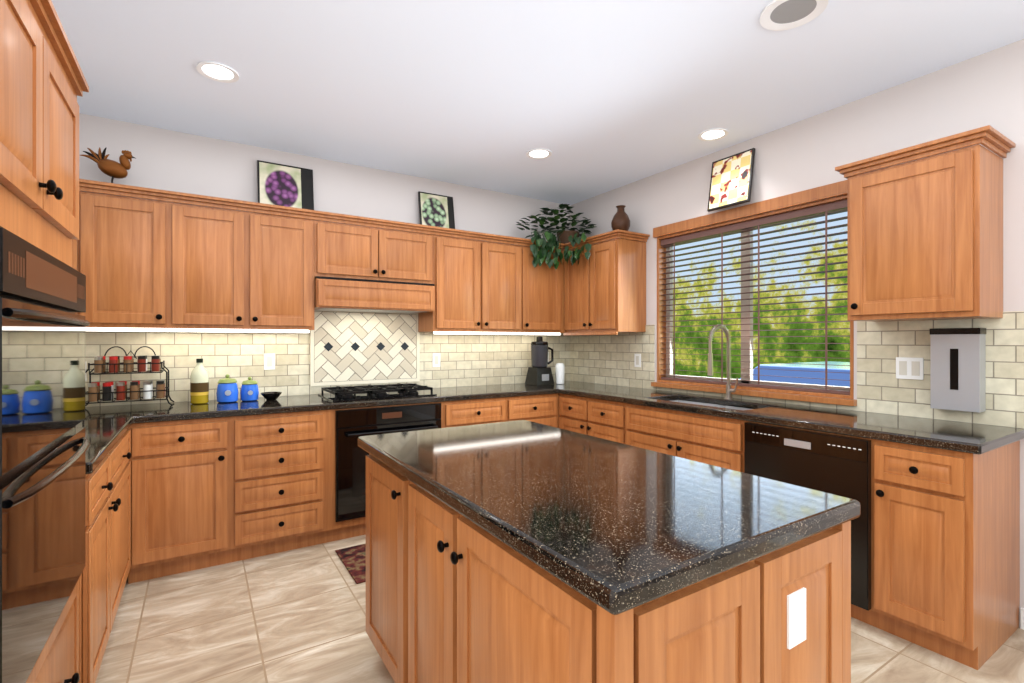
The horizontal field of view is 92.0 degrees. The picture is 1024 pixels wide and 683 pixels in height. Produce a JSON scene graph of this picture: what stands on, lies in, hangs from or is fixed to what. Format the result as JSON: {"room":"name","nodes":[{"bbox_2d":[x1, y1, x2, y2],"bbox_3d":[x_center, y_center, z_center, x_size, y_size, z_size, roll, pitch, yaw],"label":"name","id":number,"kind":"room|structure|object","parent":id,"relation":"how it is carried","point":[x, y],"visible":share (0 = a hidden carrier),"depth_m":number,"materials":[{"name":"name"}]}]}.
{"room":"kitchen","nodes":[
{"label":"kitchen","id":0,"kind":"room"},
{"bbox_2d":[79,113,570,406],"bbox_3d":[-1.204,-0.035,4.001,4.140,2.710,0.150,0,0,-32],"label":"wall","id":1,"kind":"structure","parent":0,"point":[164,159],"depth_m":3.57,"materials":[{"name":"grey paint"}]},
{"bbox_2d":[72,183,95,330],"bbox_3d":[-2.629,-0.470,2.802,0.446,0.782,0.350,0,0,-32],"label":"upper cabinet","id":2,"kind":"object","parent":1,"relation":"attached to","point":[83,249],"depth_m":2.76,"materials":[{"name":"brown wood"}]},
{"bbox_2d":[96,187,187,330],"bbox_3d":[-2.318,-0.470,2.998,0.551,0.782,0.350,0,0,-32],"label":"upper cabinet","id":3,"kind":"object","parent":1,"relation":"attached to","point":[144,263],"depth_m":2.89,"materials":[{"name":"brown wood"}]},
{"bbox_2d":[80,147,134,182],"bbox_3d":[-2.408,-1.029,2.950,0.262,0.260,0.100,0,0,-32],"label":"rooster","id":4,"kind":"object","parent":3,"relation":"on","point":[113,169],"visible":0.96,"depth_m":2.94,"materials":[{"name":"brown metal"}]},
{"bbox_2d":[188,199,263,330],"bbox_3d":[-1.974,-0.470,3.216,0.566,0.782,0.350,0,0,-32],"label":"upper cabinet","id":5,"kind":"object","parent":1,"relation":"attached to","point":[226,247],"depth_m":3.12,"materials":[{"name":"brown wood"}]},
{"bbox_2d":[264,207,315,330],"bbox_3d":[-1.655,-0.470,3.417,0.490,0.782,0.350,0,0,-32],"label":"upper cabinet","id":6,"kind":"object","parent":1,"relation":"attached to","point":[289,242],"depth_m":3.32,"materials":[{"name":"brown wood"}]},
{"bbox_2d":[257,160,313,209],"bbox_3d":[-1.635,-1.093,3.578,0.370,0.385,0.019,0,-9,-32],"label":"framed picture","id":7,"kind":"object","parent":6,"relation":"on","point":[284,185],"visible":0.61,"depth_m":3.57,"materials":[{"name":"multicoloured paper"}]},
{"bbox_2d":[85,330,568,406],"bbox_3d":[-1.157,0.069,3.936,4.149,0.658,0.010,0,0,-32],"label":"backsplash","id":8,"kind":"structure","parent":1,"relation":"attached to","point":[475,359],"depth_m":3.57,"materials":[{"name":"tile"}]},
{"bbox_2d":[85,361,86,380],"bbox_3d":[-2.627,0.180,2.996,0.072,0.116,0.006,0,0,-32],"label":"electrical outlet","id":9,"kind":"object","parent":8,"relation":"attached to","point":[85,370],"visible":0.17,"depth_m":3.01,"materials":[{"name":"white plastic"}]},
{"bbox_2d":[264,354,274,369],"bbox_3d":[-1.744,0.145,3.554,0.072,0.116,0.006,0,0,-32],"label":"electrical outlet","id":10,"kind":"object","parent":8,"relation":"attached to","point":[269,361],"visible":1,"depth_m":3.55,"materials":[{"name":"white plastic"}]},
{"bbox_2d":[310,310,419,385],"bbox_3d":[-1.145,0.040,3.930,0.865,0.590,0.011,0,0,-32],"label":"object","id":11,"kind":"object","parent":8,"relation":"attached to","point":[347,348],"visible":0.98,"depth_m":3.91,"materials":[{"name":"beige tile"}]},
{"bbox_2d":[432,353,439,366],"bbox_3d":[-0.649,0.160,4.246,0.072,0.116,0.006,0,0,-32],"label":"electrical outlet","id":12,"kind":"object","parent":8,"relation":"attached to","point":[435,359],"visible":1,"depth_m":4.24,"materials":[{"name":"white plastic"}]},
{"bbox_2d":[316,215,387,278],"bbox_3d":[-1.238,-0.656,3.681,0.496,0.411,0.350,0,0,-32],"label":"upper cabinet","id":13,"kind":"object","parent":1,"relation":"attached to","point":[360,247],"depth_m":3.53,"materials":[{"name":"brown wood"}]},
{"bbox_2d":[312,275,439,314],"bbox_3d":[-1.064,-0.341,3.764,0.872,0.214,0.395,0,0,-32],"label":"range hood","id":14,"kind":"object","parent":1,"relation":"attached to","point":[348,293],"depth_m":3.60,"materials":[{"name":"brown wood"}]},
{"bbox_2d":[388,223,435,282],"bbox_3d":[-0.913,-0.656,3.887,0.494,0.411,0.350,0,0,-32],"label":"upper cabinet","id":15,"kind":"object","parent":1,"relation":"attached to","point":[411,255],"depth_m":3.77,"materials":[{"name":"brown wood"}]},
{"bbox_2d":[418,231,491,334],"bbox_3d":[-0.497,-0.470,4.150,0.491,0.782,0.350,0,0,-32],"label":"upper cabinet","id":16,"kind":"object","parent":1,"relation":"attached to","point":[463,266],"depth_m":4.01,"materials":[{"name":"brown wood"}]},
{"bbox_2d":[418,191,454,228],"bbox_3d":[-0.638,-1.081,4.210,0.315,0.360,0.019,0,-9,-32],"label":"framed picture","id":17,"kind":"object","parent":16,"relation":"on","point":[436,210],"visible":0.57,"depth_m":4.20,"materials":[{"name":"multicoloured paper"}]},
{"bbox_2d":[492,235,515,334],"bbox_3d":[-0.176,-0.470,4.353,0.541,0.782,0.350,0,0,-32],"label":"upper cabinet","id":18,"kind":"object","parent":1,"relation":"attached to","point":[503,250],"depth_m":4.22,"materials":[{"name":"brown wood"}]},
{"bbox_2d":[516,239,567,334],"bbox_3d":[0.188,-0.470,4.552,0.558,0.782,0.401,0,0,-32],"label":"upper cabinet","id":19,"kind":"object","parent":1,"relation":"attached to","point":[541,291],"depth_m":4.42,"materials":[{"name":"brown wood"}]},
{"bbox_2d":[516,204,595,268],"bbox_3d":[0.462,-0.966,4.475,0.780,0.665,0.773,0,0,-32],"label":"ivy plant","id":20,"kind":"object","parent":19,"relation":"on","point":[571,236],"visible":1,"depth_m":4.41,"materials":[{"name":"green plant"}]},
{"bbox_2d":[51,0,1023,204],"bbox_3d":[0.697,-1.430,1.003,4.450,0.080,7.250,0,0,-32],"label":"ceiling","id":21,"kind":"structure","parent":0,"point":[596,97],"depth_m":2.55,"materials":[{"name":"white paint"}]},
{"bbox_2d":[196,61,238,82],"bbox_3d":[-1.514,-1.386,2.545,0.190,0.008,0.190,0,0,-32],"label":"recessed light","id":22,"kind":"object","parent":21,"relation":"in","point":[216,71],"visible":1,"depth_m":2.54,"materials":[{"name":"white"}]},
{"bbox_2d":[526,149,551,158],"bbox_3d":[0.200,-1.386,3.652,0.190,0.008,0.190,0,0,-32],"label":"recessed light","id":23,"kind":"object","parent":21,"relation":"in","point":[539,153],"visible":0.9,"depth_m":3.65,"materials":[{"name":"white"}]},
{"bbox_2d":[698,128,727,140],"bbox_3d":[1.348,-1.386,3.313,0.190,0.008,0.190,0,0,-32],"label":"recessed light","id":24,"kind":"object","parent":21,"relation":"in","point":[713,134],"visible":1,"depth_m":3.31,"materials":[{"name":"white"}]},
{"bbox_2d":[760,0,827,30],"bbox_3d":[1.177,-1.385,2.069,0.250,0.010,0.250,0,0,-32],"label":"ceiling vent","id":25,"kind":"object","parent":21,"relation":"in","point":[777,15],"visible":0.98,"depth_m":2.08,"materials":[{"name":"white"}]},
{"bbox_2d":[95,535,1023,682],"bbox_3d":[0.697,1.350,1.003,4.450,0.060,7.250,0,0,-32],"label":"floor","id":26,"kind":"structure","parent":0,"point":[295,616],"depth_m":2.20,"materials":[{"name":"tile"}]},
{"bbox_2d":[0,0,89,682],"bbox_3d":[-1.400,0.241,1.079,0.682,2.158,0.920,0,0,-32],"label":"tall cabinet","id":27,"kind":"object","parent":26,"relation":"on","point":[44,443],"visible":1,"depth_m":1.16,"materials":[{"name":"brown wood"}]},
{"bbox_2d":[79,441,118,682],"bbox_3d":[-1.805,0.880,1.679,0.639,0.880,0.524,0,0,-32],"label":"base cabinet","id":28,"kind":"object","parent":26,"relation":"on","point":[103,576],"depth_m":1.81,"materials":[{"name":"brown wood"}]},
{"bbox_2d":[119,429,130,602],"bbox_3d":[-2.084,0.880,2.121,0.639,0.880,0.786,0,0,-32],"label":"base cabinet","id":29,"kind":"object","parent":26,"relation":"on","point":[125,441],"depth_m":2.41,"materials":[{"name":"brown wood"}]},
{"bbox_2d":[128,417,235,583],"bbox_3d":[-2.006,0.880,3.011,0.483,0.880,0.661,0,0,-32],"label":"base cabinet","id":30,"kind":"object","parent":26,"relation":"on","point":[208,492],"depth_m":2.76,"materials":[{"name":"brown wood"}]},
{"bbox_2d":[76,413,139,473],"bbox_3d":[-1.969,0.419,1.955,0.656,0.040,1.161,0,0,-32],"label":"countertop","id":31,"kind":"structure","parent":30,"relation":"on","point":[106,428],"depth_m":2.19,"materials":[{"name":"stone"}]},
{"bbox_2d":[85,381,605,422],"bbox_3d":[-0.983,0.419,3.661,4.146,0.040,0.656,0,0,-32],"label":"countertop","id":32,"kind":"structure","parent":30,"relation":"on","point":[150,412],"depth_m":3.18,"materials":[{"name":"stone"}]},
{"bbox_2d":[85,346,174,406],"bbox_3d":[-2.331,0.213,3.004,0.456,0.368,0.217,0,0,-32],"label":"spice rack","id":33,"kind":"object","parent":32,"relation":"on","point":[93,392],"visible":0.98,"depth_m":2.96,"materials":[{"name":"black metal"}]},
{"bbox_2d":[190,358,208,403],"bbox_3d":[-2.009,0.254,3.178,0.101,0.288,0.101,0,0,-32],"label":"olive oil bottle","id":34,"kind":"object","parent":32,"relation":"on","point":[199,385],"visible":1,"depth_m":3.15,"materials":[{"name":"yellow"}]},
{"bbox_2d":[216,374,238,402],"bbox_3d":[-1.872,0.306,3.251,0.128,0.183,0.130,0,0,-32],"label":"canister","id":35,"kind":"object","parent":32,"relation":"on","point":[227,390],"visible":1,"depth_m":3.21,"materials":[{"name":"blue ceramic"}]},
{"bbox_2d":[240,377,258,400],"bbox_3d":[-1.767,0.317,3.329,0.113,0.161,0.115,0,0,-32],"label":"canister","id":36,"kind":"object","parent":32,"relation":"on","point":[249,391],"visible":1,"depth_m":3.29,"materials":[{"name":"blue ceramic"}]},
{"bbox_2d":[261,392,281,399],"bbox_3d":[-1.648,0.374,3.383,0.132,0.048,0.131,0,0,-32],"label":"bowl","id":37,"kind":"object","parent":32,"relation":"on","point":[270,395],"visible":1,"depth_m":3.35,"materials":[{"name":"black ceramic"}]},
{"bbox_2d":[318,383,436,401],"bbox_3d":[-1.003,0.367,3.673,0.740,0.062,0.500,0,0,-32],"label":"cooktop","id":38,"kind":"object","parent":32,"relation":"in","point":[352,393],"visible":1,"depth_m":3.57,"materials":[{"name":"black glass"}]},
{"bbox_2d":[525,336,554,385],"bbox_3d":[0.271,0.175,4.584,0.236,0.445,0.199,0,0,-32],"label":"blender","id":39,"kind":"object","parent":32,"relation":"on","point":[539,372],"visible":1,"depth_m":4.51,"materials":[{"name":"black plastic"}]},
{"bbox_2d":[555,363,564,383],"bbox_3d":[0.451,0.300,4.639,0.086,0.195,0.085,0,0,-32],"label":"cup","id":40,"kind":"object","parent":32,"relation":"on","point":[560,369],"visible":1,"depth_m":4.60,"materials":[{"name":"white plastic"}]},
{"bbox_2d":[236,410,331,560],"bbox_3d":[-1.569,0.880,3.287,0.550,0.880,0.661,0,0,-32],"label":"base cabinet","id":41,"kind":"object","parent":26,"relation":"on","point":[284,460],"depth_m":3.04,"materials":[{"name":"brown wood"}]},
{"bbox_2d":[335,544,365,583],"bbox_3d":[-0.649,1.315,3.104,0.780,0.008,0.500,0,0,-32],"label":"rug","id":42,"kind":"object","parent":26,"relation":"on","point":[353,559],"visible":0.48,"depth_m":2.96,"materials":[{"name":"red fabric"}]},
{"bbox_2d":[332,401,455,540],"bbox_3d":[-0.966,0.880,3.669,0.878,0.880,0.661,0,0,-32],"label":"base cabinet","id":43,"kind":"object","parent":26,"relation":"on","point":[348,459],"depth_m":3.26,"materials":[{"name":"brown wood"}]},
{"bbox_2d":[456,396,519,426],"bbox_3d":[-0.400,0.880,4.027,0.618,0.880,0.661,0,0,-32],"label":"base cabinet","id":44,"kind":"object","parent":26,"relation":"on","point":[492,410],"depth_m":3.80,"materials":[{"name":"brown wood"}]},
{"bbox_2d":[520,394,558,427],"bbox_3d":[-0.008,0.880,4.274,0.601,0.880,0.661,0,0,-32],"label":"base cabinet","id":45,"kind":"object","parent":26,"relation":"on","point":[542,409],"depth_m":4.07,"materials":[{"name":"brown wood"}]},
{"bbox_2d":[366,454,850,682],"bbox_3d":[0.102,0.883,1.653,0.845,0.874,1.498,0,0,-32],"label":"kitchen island","id":46,"kind":"object","parent":26,"relation":"on","point":[453,596],"visible":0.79,"depth_m":1.13,"materials":[{"name":"brown wood"}]},
{"bbox_2d":[358,420,860,614],"bbox_3d":[0.114,0.422,1.663,0.850,0.046,1.530,0,0,-32],"label":"island countertop","id":47,"kind":"structure","parent":46,"relation":"on","point":[613,527],"depth_m":1.22,"materials":[{"name":"stone"}]},
{"bbox_2d":[559,394,694,444],"bbox_3d":[0.882,0.880,3.991,0.639,0.880,0.851,0,0,-32],"label":"base cabinet","id":48,"kind":"object","parent":26,"relation":"on","point":[618,422],"depth_m":3.58,"materials":[{"name":"brown wood"}]},
{"bbox_2d":[631,430,738,470],"bbox_3d":[1.316,1.010,3.304,0.639,0.620,0.910,0,0,-32],"label":"base cabinet","id":49,"kind":"object","parent":26,"relation":"on","point":[712,449],"depth_m":3.00,"materials":[{"name":"brown wood"}]},
{"bbox_2d":[739,420,866,622],"bbox_3d":[1.737,0.880,2.625,0.654,0.880,0.687,0,0,-32],"label":"dishwasher","id":50,"kind":"object","parent":26,"relation":"on","point":[836,464],"depth_m":2.40,"materials":[{"name":"black metal"}]},
{"bbox_2d":[867,438,1019,669],"bbox_3d":[1.975,0.880,2.248,0.654,0.880,0.339,0,0,-32],"label":"base cabinet","id":51,"kind":"object","parent":26,"relation":"on","point":[935,549],"depth_m":2.08,"materials":[{"name":"brown wood"}]},
{"bbox_2d":[560,385,1023,454],"bbox_3d":[1.376,0.419,3.194,0.656,0.040,2.640,0,0,-32],"label":"countertop","id":52,"kind":"structure","parent":51,"relation":"on","point":[973,438],"depth_m":2.55,"materials":[{"name":"stone"}]},
{"bbox_2d":[672,400,750,409],"bbox_3d":[1.296,0.547,3.292,0.384,0.215,0.774,0,0,-32],"label":"sink","id":53,"kind":"object","parent":52,"relation":"in","point":[714,405],"visible":0.08,"depth_m":3.47,"materials":[{"name":"silver metal"}]},
{"bbox_2d":[707,324,737,398],"bbox_3d":[1.430,0.140,3.351,0.246,0.516,0.099,0,0,-32],"label":"faucet","id":54,"kind":"object","parent":52,"relation":"on","point":[729,390],"visible":1,"depth_m":3.39,"materials":[{"name":"silver metal"}]},
{"bbox_2d":[571,39,1023,626],"bbox_3d":[2.514,-0.035,2.151,0.150,2.710,7.250,0,0,-32],"label":"wall","id":55,"kind":"structure","parent":0,"point":[985,89],"depth_m":2.81,"materials":[{"name":"grey paint"}]},
{"bbox_2d":[568,243,579,334],"bbox_3d":[0.736,-0.470,4.494,0.349,0.782,0.426,0,0,-32],"label":"upper cabinet","id":56,"kind":"object","parent":55,"relation":"attached to","point":[573,270],"depth_m":4.46,"materials":[{"name":"brown wood"}]},
{"bbox_2d":[580,231,646,334],"bbox_3d":[0.884,-0.470,4.260,0.349,0.782,0.398,0,0,-32],"label":"upper cabinet","id":57,"kind":"object","parent":55,"relation":"attached to","point":[613,277],"depth_m":4.12,"materials":[{"name":"brown wood"}]},
{"bbox_2d":[611,205,629,230],"bbox_3d":[0.926,-1.024,4.206,0.160,0.250,0.160,0,0,-32],"label":"vase","id":58,"kind":"object","parent":57,"relation":"on","point":[620,220],"visible":0.85,"depth_m":4.15,"materials":[{"name":"brown ceramic"}]},
{"bbox_2d":[651,180,856,405],"bbox_3d":[1.623,-0.285,3.499,0.177,1.310,1.500,0,0,-32],"label":"window","id":59,"kind":"structure","parent":55,"relation":"in","point":[818,194],"depth_m":3.51,"materials":[{"name":"brown wood"}]},
{"bbox_2d":[707,148,754,211],"bbox_3d":[1.532,-1.126,3.465,0.019,0.370,0.320,11,-6,-32],"label":"framed picture","id":60,"kind":"object","parent":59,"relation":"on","point":[731,180],"visible":0.93,"depth_m":3.45,"materials":[{"name":"black"}]},
{"bbox_2d":[661,199,849,394],"bbox_3d":[1.630,-0.263,3.503,0.056,1.151,1.412,0,0,-32],"label":"window blinds","id":61,"kind":"object","parent":59,"relation":"attached to","point":[832,208],"visible":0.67,"depth_m":3.37,"materials":[{"name":"brown"}]},
{"bbox_2d":[569,311,1023,427],"bbox_3d":[1.474,0.069,3.647,0.009,0.658,3.270,0,0,-32],"label":"backsplash","id":62,"kind":"structure","parent":55,"relation":"attached to","point":[600,359],"depth_m":2.69,"materials":[{"name":"tile"}]},
{"bbox_2d":[634,354,640,366],"bbox_3d":[1.081,0.163,4.252,0.006,0.115,0.072,0,0,-32],"label":"electrical outlet","id":63,"kind":"object","parent":62,"relation":"attached to","point":[637,357],"depth_m":4.25,"materials":[{"name":"white plastic"}]},
{"bbox_2d":[896,357,923,379],"bbox_3d":[2.111,0.142,2.624,0.006,0.115,0.120,0,0,-32],"label":"electrical outlet","id":64,"kind":"object","parent":62,"relation":"attached to","point":[909,368],"depth_m":2.62,"materials":[{"name":"white plastic"}]},
{"bbox_2d":[930,328,985,412],"bbox_3d":[2.186,0.135,2.426,0.090,0.400,0.191,0,0,-32],"label":"wall-mounted dispenser","id":65,"kind":"object","parent":62,"relation":"attached to","point":[958,369],"visible":1,"depth_m":2.39,"materials":[{"name":"silver metal"}]},
{"bbox_2d":[835,125,1015,321],"bbox_3d":[2.013,-0.514,2.444,0.381,0.808,0.604,0,0,-32],"label":"upper cabinet","id":66,"kind":"object","parent":55,"relation":"attached to","point":[924,238],"visible":1,"depth_m":2.29,"materials":[{"name":"brown wood"}]},
{"bbox_2d":[1020,608,1023,629],"bbox_3d":[3.320,1.272,0.723,0.014,0.094,3.669,0,0,-32],"label":"baseboard","id":67,"kind":"structure","parent":55,"relation":"attached to","point":[1021,618],"depth_m":2.27,"materials":[{"name":"white plastic"}]},
{"label":"outside","id":68,"kind":"structure","parent":0,"visible":0},
{"bbox_2d":[673,212,849,378],"bbox_3d":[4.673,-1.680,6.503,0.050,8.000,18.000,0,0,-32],"label":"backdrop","id":69,"kind":"structure","parent":68,"point":[788,350],"depth_m":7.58,"materials":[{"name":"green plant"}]},
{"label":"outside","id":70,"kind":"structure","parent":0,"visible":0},
{"bbox_2d":[740,361,849,386],"bbox_3d":[3.891,0.835,5.447,1.700,1.150,4.250,0,0,-32],"label":"swimming pool","id":71,"kind":"object","parent":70,"point":[805,372],"visible":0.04,"depth_m":5.26,"materials":[{"name":"blue liquid"}]}
]}

